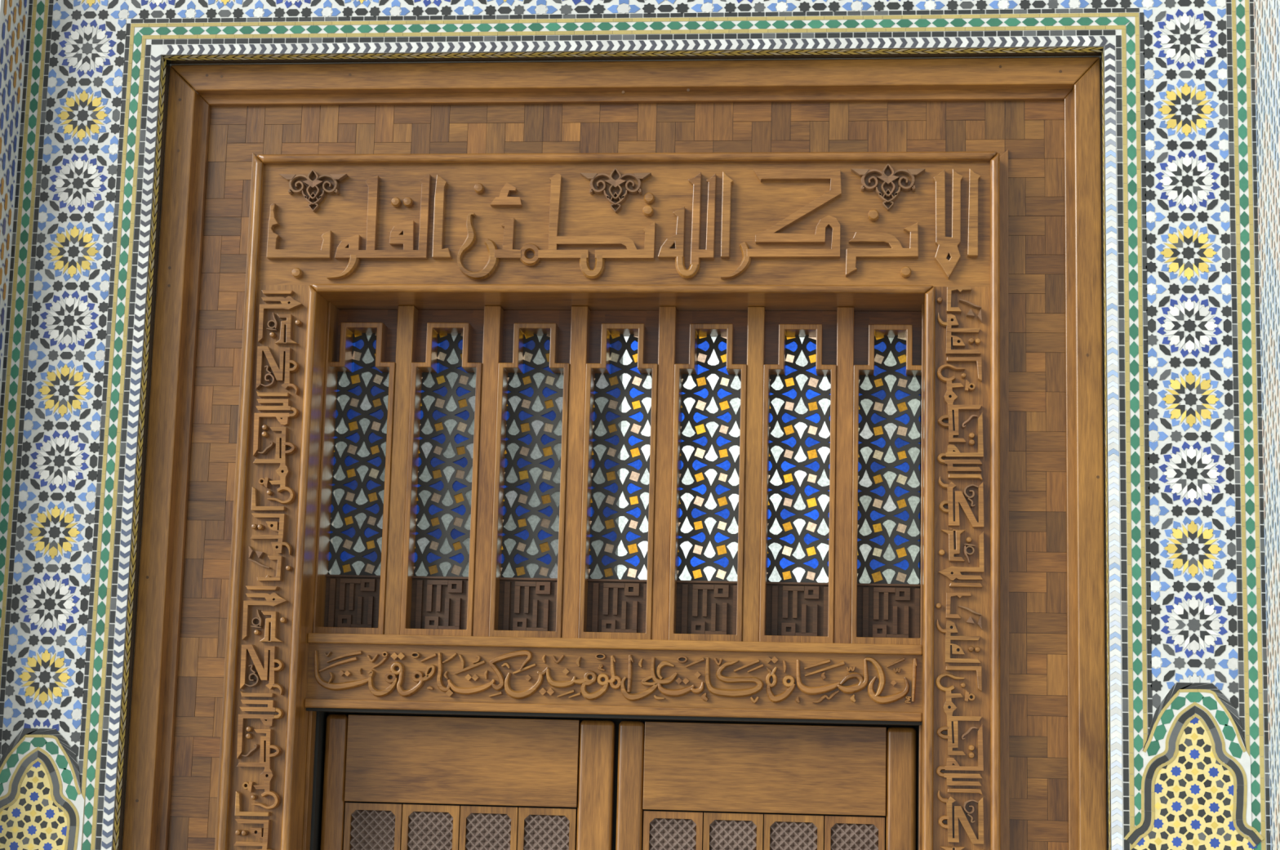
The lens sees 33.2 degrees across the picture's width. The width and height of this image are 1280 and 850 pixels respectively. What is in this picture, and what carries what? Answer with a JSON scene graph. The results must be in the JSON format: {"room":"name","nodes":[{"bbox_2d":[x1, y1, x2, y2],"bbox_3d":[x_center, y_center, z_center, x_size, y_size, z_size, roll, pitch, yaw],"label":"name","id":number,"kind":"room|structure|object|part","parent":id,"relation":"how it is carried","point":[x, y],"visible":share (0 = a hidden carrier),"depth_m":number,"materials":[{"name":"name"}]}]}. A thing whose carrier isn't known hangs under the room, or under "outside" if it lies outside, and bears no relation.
{"room":"mosque","nodes":[
{"label":"mosque","id":0,"kind":"room"},
{"bbox_2d":[0,0,27,380],"bbox_3d":[-1.643,0.576,5.133,0.206,4.371,0.479,1,-9,6],"label":"wall","id":1,"kind":"structure","parent":0,"point":[13,13],"depth_m":5.18,"materials":[{"name":"tile"}]},
{"bbox_2d":[330,335,622,578],"bbox_3d":[-3.011,-1.008,10.069,5.908,8.961,0.255,1,-9,6],"label":"stained glass","id":2,"kind":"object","parent":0,"point":[599,478],"depth_m":9.52,"materials":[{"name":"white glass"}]},
{"bbox_2d":[0,0,1270,849],"bbox_3d":[-0.067,0.602,5.046,2.952,4.371,0.324,1,-9,6],"label":"wall","id":3,"kind":"structure","parent":0,"point":[1193,609],"depth_m":5.03,"materials":[{"name":"tile"}]},
{"bbox_2d":[0,0,53,757],"bbox_3d":[-1.496,-0.209,5.158,0.061,2.770,0.002,1,-9,6],"label":"tile border","id":4,"kind":"structure","parent":3,"relation":"attached to","point":[5,508],"depth_m":5.17,"materials":[{"name":"tile"}]},
{"bbox_2d":[0,728,84,849],"bbox_3d":[-1.410,0.933,4.966,0.300,0.459,0.004,1,-9,6],"label":"arch","id":5,"kind":"object","parent":3,"relation":"attached to","point":[42,800],"visible":1,"depth_m":4.97,"materials":[{"name":"tile"}]},
{"bbox_2d":[111,46,1111,849],"bbox_3d":[-0.066,0.145,4.990,2.275,2.103,0.068,1,-9,6],"label":"tile border","id":6,"kind":"structure","parent":3,"relation":"attached to","point":[166,60],"depth_m":5.11,"materials":[{"name":"tile"}]},
{"bbox_2d":[214,149,1009,849],"bbox_3d":[-0.080,1.050,4.958,1.841,3.459,0.190,1,-9,6],"label":"trim","id":7,"kind":"structure","parent":3,"relation":"attached to","point":[999,309],"depth_m":5.04,"materials":[{"name":"brown wood"}]},
{"bbox_3d":[-0.962,1.054,5.048,0.023,3.434,0.190,1,-9,6],"label":"moulding","id":8,"kind":"part","parent":7,"relation":"part of","materials":[{"name":"brown wood"}]},
{"bbox_3d":[-0.038,-0.627,5.221,1.784,0.021,0.190,1,-9,6],"label":"moulding","id":9,"kind":"part","parent":7,"relation":"part of","materials":[{"name":"brown wood"}]},
{"bbox_3d":[0.801,1.070,4.865,0.022,3.434,0.190,1,-9,6],"label":"moulding","id":10,"kind":"part","parent":7,"relation":"part of","materials":[{"name":"brown wood"}]},
{"bbox_2d":[122,57,1106,849],"bbox_3d":[-0.074,0.948,4.992,2.260,3.671,0.188,1,-9,6],"label":"door frame","id":11,"kind":"structure","parent":3,"relation":"attached to","point":[1074,81],"depth_m":5.12,"materials":[{"name":"brown wood"}]},
{"bbox_2d":[78,8,1152,849],"bbox_3d":[-0.068,0.094,4.964,2.445,2.181,0.002,1,-9,6],"label":"tile border","id":12,"kind":"structure","parent":3,"relation":"attached to","point":[851,24],"depth_m":5.05,"materials":[{"name":"tile"}]},
{"bbox_2d":[168,100,1067,849],"bbox_3d":[-0.068,0.994,4.995,2.088,3.581,0.099,1,-9,6],"label":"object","id":13,"kind":"object","parent":3,"relation":"attached to","point":[1032,132],"visible":0.89,"depth_m":5.14,"materials":[{"name":"brown wood"}]},
{"bbox_2d":[258,161,990,286],"bbox_3d":[-0.041,-0.466,5.206,1.750,0.301,0.204,1,-9,6],"label":"board","id":14,"kind":"object","parent":3,"relation":"attached to","point":[739,223],"visible":1,"depth_m":5.12,"materials":[{"name":"brown wood"}]},
{"bbox_2d":[1124,682,1263,849],"bbox_3d":[1.214,0.880,4.706,0.300,0.627,0.004,1,-9,6],"label":"arch","id":15,"kind":"object","parent":3,"relation":"attached to","point":[1196,794],"visible":1,"depth_m":4.72,"materials":[{"name":"tile"}]},
{"bbox_2d":[1226,0,1270,849],"bbox_3d":[1.373,-0.184,4.860,0.061,2.770,0.002,1,-9,6],"label":"tile border","id":16,"kind":"structure","parent":3,"relation":"attached to","point":[1243,184],"depth_m":4.84,"materials":[{"name":"tile"}]},
{"bbox_2d":[857,337,919,583],"bbox_3d":[1.343,-0.837,10.461,0.638,8.961,0.595,1,-9,6],"label":"stained glass","id":17,"kind":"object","parent":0,"point":[914,385],"depth_m":10.01,"materials":[{"name":"glass"}]},
{"bbox_2d":[933,286,990,849],"bbox_3d":[0.724,1.228,4.858,0.127,3.116,0.204,1,-9,6],"label":"board","id":18,"kind":"object","parent":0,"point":[962,548],"visible":1,"depth_m":4.91,"materials":[{"name":"brown wood"}]},
{"bbox_2d":[1253,0,1279,849],"bbox_3d":[1.479,0.582,4.667,0.206,4.371,0.765,1,-9,6],"label":"wall","id":19,"kind":"structure","parent":0,"point":[1266,24],"depth_m":4.73,"materials":[{"name":"tile"}]},
{"bbox_3d":[0.163,3.318,7.887,22.950,0.102,30.600,1,-9,6],"label":"floor","id":20,"kind":"structure","parent":0,"visible":0},
{"bbox_2d":[228,284,309,849],"bbox_3d":[-0.890,1.214,5.025,0.128,3.116,0.204,1,-9,6],"label":"board","id":21,"kind":"object","parent":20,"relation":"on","point":[277,410],"visible":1,"depth_m":5.07,"materials":[{"name":"brown wood"}]},
{"bbox_2d":[280,284,935,849],"bbox_3d":[-0.080,1.226,4.973,1.494,3.116,0.275,1,-9,6],"label":"window frame","id":22,"kind":"structure","parent":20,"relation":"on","point":[304,757],"depth_m":5.12,"materials":[{"name":"brown wood"}]},
{"bbox_3d":[-0.812,1.221,5.049,0.021,3.112,0.275,1,-9,6],"label":"niche moulding","id":23,"kind":"part","parent":22,"relation":"part of","materials":[{"name":"brown wood"}]},
{"bbox_2d":[318,309,397,634],"bbox_3d":[-0.689,0.113,5.277,0.207,0.812,0.099,1,-9,6],"label":"window","id":24,"kind":"structure","parent":22,"relation":"attached to","point":[354,603],"depth_m":5.29,"materials":[{"name":"brown wood"}]},
{"bbox_3d":[-0.695,0.437,5.255,0.153,0.135,0.042,1,-9,6],"label":"lettered panel","id":25,"kind":"part","parent":24,"relation":"part of","materials":[{"name":"brown wood"}]},
{"bbox_3d":[-0.685,0.067,5.311,0.202,0.680,0.002,1,-9,6],"label":"stained glass","id":26,"kind":"part","parent":24,"relation":"part of","materials":[{"name":"multicoloured glass"}]},
{"bbox_3d":[-0.678,-0.213,5.357,0.175,0.143,0.042,1,-9,6],"label":"header panel","id":27,"kind":"part","parent":24,"relation":"part of","materials":[{"name":"brown wood"}]},
{"bbox_2d":[400,310,484,635],"bbox_3d":[-0.475,0.115,5.255,0.207,0.812,0.099,1,-9,6],"label":"window","id":28,"kind":"structure","parent":22,"relation":"attached to","point":[434,603],"depth_m":5.26,"materials":[{"name":"brown wood"}]},
{"bbox_3d":[-0.480,0.439,5.232,0.153,0.135,0.042,1,-9,6],"label":"lettered panel","id":29,"kind":"part","parent":28,"relation":"part of","materials":[{"name":"brown wood"}]},
{"bbox_3d":[-0.471,0.069,5.289,0.202,0.680,0.002,1,-9,6],"label":"stained glass","id":30,"kind":"part","parent":28,"relation":"part of","materials":[{"name":"multicoloured glass"}]},
{"bbox_3d":[-0.464,-0.211,5.334,0.175,0.143,0.042,1,-9,6],"label":"header panel","id":31,"kind":"part","parent":28,"relation":"part of","materials":[{"name":"brown wood"}]},
{"bbox_2d":[320,713,616,849],"bbox_3d":[-0.435,1.735,5.015,0.702,2.086,0.048,1,-9,6],"label":"door","id":32,"kind":"structure","parent":22,"relation":"attached to","point":[391,782],"depth_m":5.13,"materials":[{"name":"brown wood"}]},
{"bbox_3d":[-0.642,1.083,5.141,0.138,0.350,0.032,1,-9,6],"label":"lattice panel","id":33,"kind":"part","parent":32,"relation":"part of","materials":[{"name":"brown wood"}]},
{"bbox_3d":[-0.503,1.085,5.126,0.138,0.350,0.032,1,-9,6],"label":"lattice panel","id":34,"kind":"part","parent":32,"relation":"part of","materials":[{"name":"brown wood"}]},
{"bbox_3d":[-0.363,1.086,5.112,0.138,0.350,0.032,1,-9,6],"label":"lattice panel","id":35,"kind":"part","parent":32,"relation":"part of","materials":[{"name":"brown wood"}]},
{"bbox_3d":[-0.223,1.087,5.098,0.138,0.350,0.032,1,-9,6],"label":"lattice panel","id":36,"kind":"part","parent":32,"relation":"part of","materials":[{"name":"brown wood"}]},
{"bbox_2d":[488,310,571,637],"bbox_3d":[-0.260,0.117,5.233,0.207,0.812,0.099,1,-9,6],"label":"window","id":37,"kind":"structure","parent":22,"relation":"attached to","point":[521,605],"depth_m":5.24,"materials":[{"name":"brown wood"}]},
{"bbox_3d":[-0.266,0.441,5.210,0.153,0.135,0.042,1,-9,6],"label":"lettered panel","id":38,"kind":"part","parent":37,"relation":"part of","materials":[{"name":"brown wood"}]},
{"bbox_3d":[-0.257,0.071,5.266,0.202,0.680,0.002,1,-9,6],"label":"stained glass","id":39,"kind":"part","parent":37,"relation":"part of","materials":[{"name":"multicoloured glass"}]},
{"bbox_3d":[-0.249,-0.209,5.312,0.175,0.143,0.042,1,-9,6],"label":"header panel","id":40,"kind":"part","parent":37,"relation":"part of","materials":[{"name":"brown wood"}]},
{"bbox_3d":[-0.063,0.679,5.097,1.449,0.020,0.201,1,-9,6],"label":"lintel rail","id":41,"kind":"part","parent":22,"relation":"part of","materials":[{"name":"brown wood"}]},
{"bbox_2d":[306,643,922,712],"bbox_3d":[-0.065,0.599,5.077,1.449,0.133,0.128,1,-9,6],"label":"board","id":42,"kind":"object","parent":22,"relation":"attached to","point":[370,672],"visible":1,"depth_m":5.03,"materials":[{"name":"brown wood"}]},
{"bbox_3d":[-0.059,0.527,5.121,1.449,0.023,0.201,1,-9,6],"label":"sill rail","id":43,"kind":"part","parent":22,"relation":"part of","materials":[{"name":"brown wood"}]},
{"bbox_2d":[577,310,658,639],"bbox_3d":[-0.046,0.119,5.210,0.207,0.812,0.099,1,-9,6],"label":"window","id":44,"kind":"structure","parent":22,"relation":"attached to","point":[610,606],"depth_m":5.21,"materials":[{"name":"brown wood"}]},
{"bbox_3d":[-0.051,0.443,5.188,0.153,0.135,0.042,1,-9,6],"label":"lettered panel","id":45,"kind":"part","parent":44,"relation":"part of","materials":[{"name":"brown wood"}]},
{"bbox_3d":[-0.042,0.073,5.244,0.202,0.680,0.002,1,-9,6],"label":"stained glass","id":46,"kind":"part","parent":44,"relation":"part of","materials":[{"name":"multicoloured glass"}]},
{"bbox_3d":[-0.035,-0.207,5.290,0.175,0.143,0.042,1,-9,6],"label":"header panel","id":47,"kind":"part","parent":44,"relation":"part of","materials":[{"name":"brown wood"}]},
{"bbox_3d":[-0.041,-0.303,5.213,1.485,0.020,0.275,1,-9,6],"label":"niche moulding","id":48,"kind":"part","parent":22,"relation":"part of","materials":[{"name":"brown wood"}]},
{"bbox_2d":[668,311,747,640],"bbox_3d":[0.168,0.121,5.188,0.207,0.812,0.099,1,-9,6],"label":"window","id":49,"kind":"structure","parent":22,"relation":"attached to","point":[700,608],"depth_m":5.19,"materials":[{"name":"brown wood"}]},
{"bbox_3d":[0.163,0.445,5.165,0.153,0.135,0.042,1,-9,6],"label":"lettered panel","id":50,"kind":"part","parent":49,"relation":"part of","materials":[{"name":"brown wood"}]},
{"bbox_3d":[0.172,0.075,5.222,0.202,0.680,0.002,1,-9,6],"label":"stained glass","id":51,"kind":"part","parent":49,"relation":"part of","materials":[{"name":"multicoloured glass"}]},
{"bbox_3d":[0.179,-0.205,5.268,0.175,0.143,0.042,1,-9,6],"label":"header panel","id":52,"kind":"part","parent":49,"relation":"part of","materials":[{"name":"brown wood"}]},
{"bbox_2d":[615,720,916,849],"bbox_3d":[0.276,1.741,4.941,0.705,2.086,0.048,1,-9,6],"label":"door","id":53,"kind":"structure","parent":22,"relation":"attached to","point":[681,785],"depth_m":5.06,"materials":[{"name":"brown wood"}]},
{"bbox_3d":[0.076,1.090,5.066,0.140,0.350,0.032,1,-9,6],"label":"lattice panel","id":54,"kind":"part","parent":53,"relation":"part of","materials":[{"name":"brown wood"}]},
{"bbox_3d":[0.217,1.091,5.052,0.140,0.350,0.032,1,-9,6],"label":"lattice panel","id":55,"kind":"part","parent":53,"relation":"part of","materials":[{"name":"brown wood"}]},
{"bbox_3d":[0.359,1.092,5.037,0.140,0.350,0.032,1,-9,6],"label":"lattice panel","id":56,"kind":"part","parent":53,"relation":"part of","materials":[{"name":"brown wood"}]},
{"bbox_3d":[0.501,1.094,5.022,0.140,0.350,0.032,1,-9,6],"label":"lattice panel","id":57,"kind":"part","parent":53,"relation":"part of","materials":[{"name":"brown wood"}]},
{"bbox_2d":[759,311,836,643],"bbox_3d":[0.383,0.122,5.166,0.207,0.812,0.099,1,-9,6],"label":"window","id":58,"kind":"structure","parent":22,"relation":"attached to","point":[792,611],"depth_m":5.17,"materials":[{"name":"brown wood"}]},
{"bbox_3d":[0.378,0.447,5.143,0.153,0.135,0.042,1,-9,6],"label":"lettered panel","id":59,"kind":"part","parent":58,"relation":"part of","materials":[{"name":"brown wood"}]},
{"bbox_3d":[0.387,0.077,5.200,0.202,0.680,0.002,1,-9,6],"label":"stained glass","id":60,"kind":"part","parent":58,"relation":"part of","materials":[{"name":"multicoloured glass"}]},
{"bbox_3d":[0.394,-0.203,5.245,0.175,0.143,0.042,1,-9,6],"label":"header panel","id":61,"kind":"part","parent":58,"relation":"part of","materials":[{"name":"brown wood"}]},
{"bbox_2d":[850,311,921,644],"bbox_3d":[0.597,0.124,5.144,0.207,0.812,0.099,1,-9,6],"label":"window","id":62,"kind":"structure","parent":22,"relation":"attached to","point":[882,612],"depth_m":5.15,"materials":[{"name":"brown wood"}]},
{"bbox_3d":[0.608,-0.202,5.223,0.175,0.143,0.042,1,-9,6],"label":"header panel","id":63,"kind":"part","parent":62,"relation":"part of","materials":[{"name":"brown wood"}]},
{"bbox_3d":[0.592,0.449,5.121,0.153,0.135,0.042,1,-9,6],"label":"lettered panel","id":64,"kind":"part","parent":62,"relation":"part of","materials":[{"name":"brown wood"}]},
{"bbox_3d":[0.601,0.079,5.177,0.202,0.680,0.002,1,-9,6],"label":"stained glass","id":65,"kind":"part","parent":62,"relation":"part of","materials":[{"name":"multicoloured glass"}]},
{"bbox_3d":[0.652,1.234,4.897,0.024,3.112,0.275,1,-9,6],"label":"niche moulding","id":66,"kind":"part","parent":22,"relation":"part of","materials":[{"name":"brown wood"}]}
]}

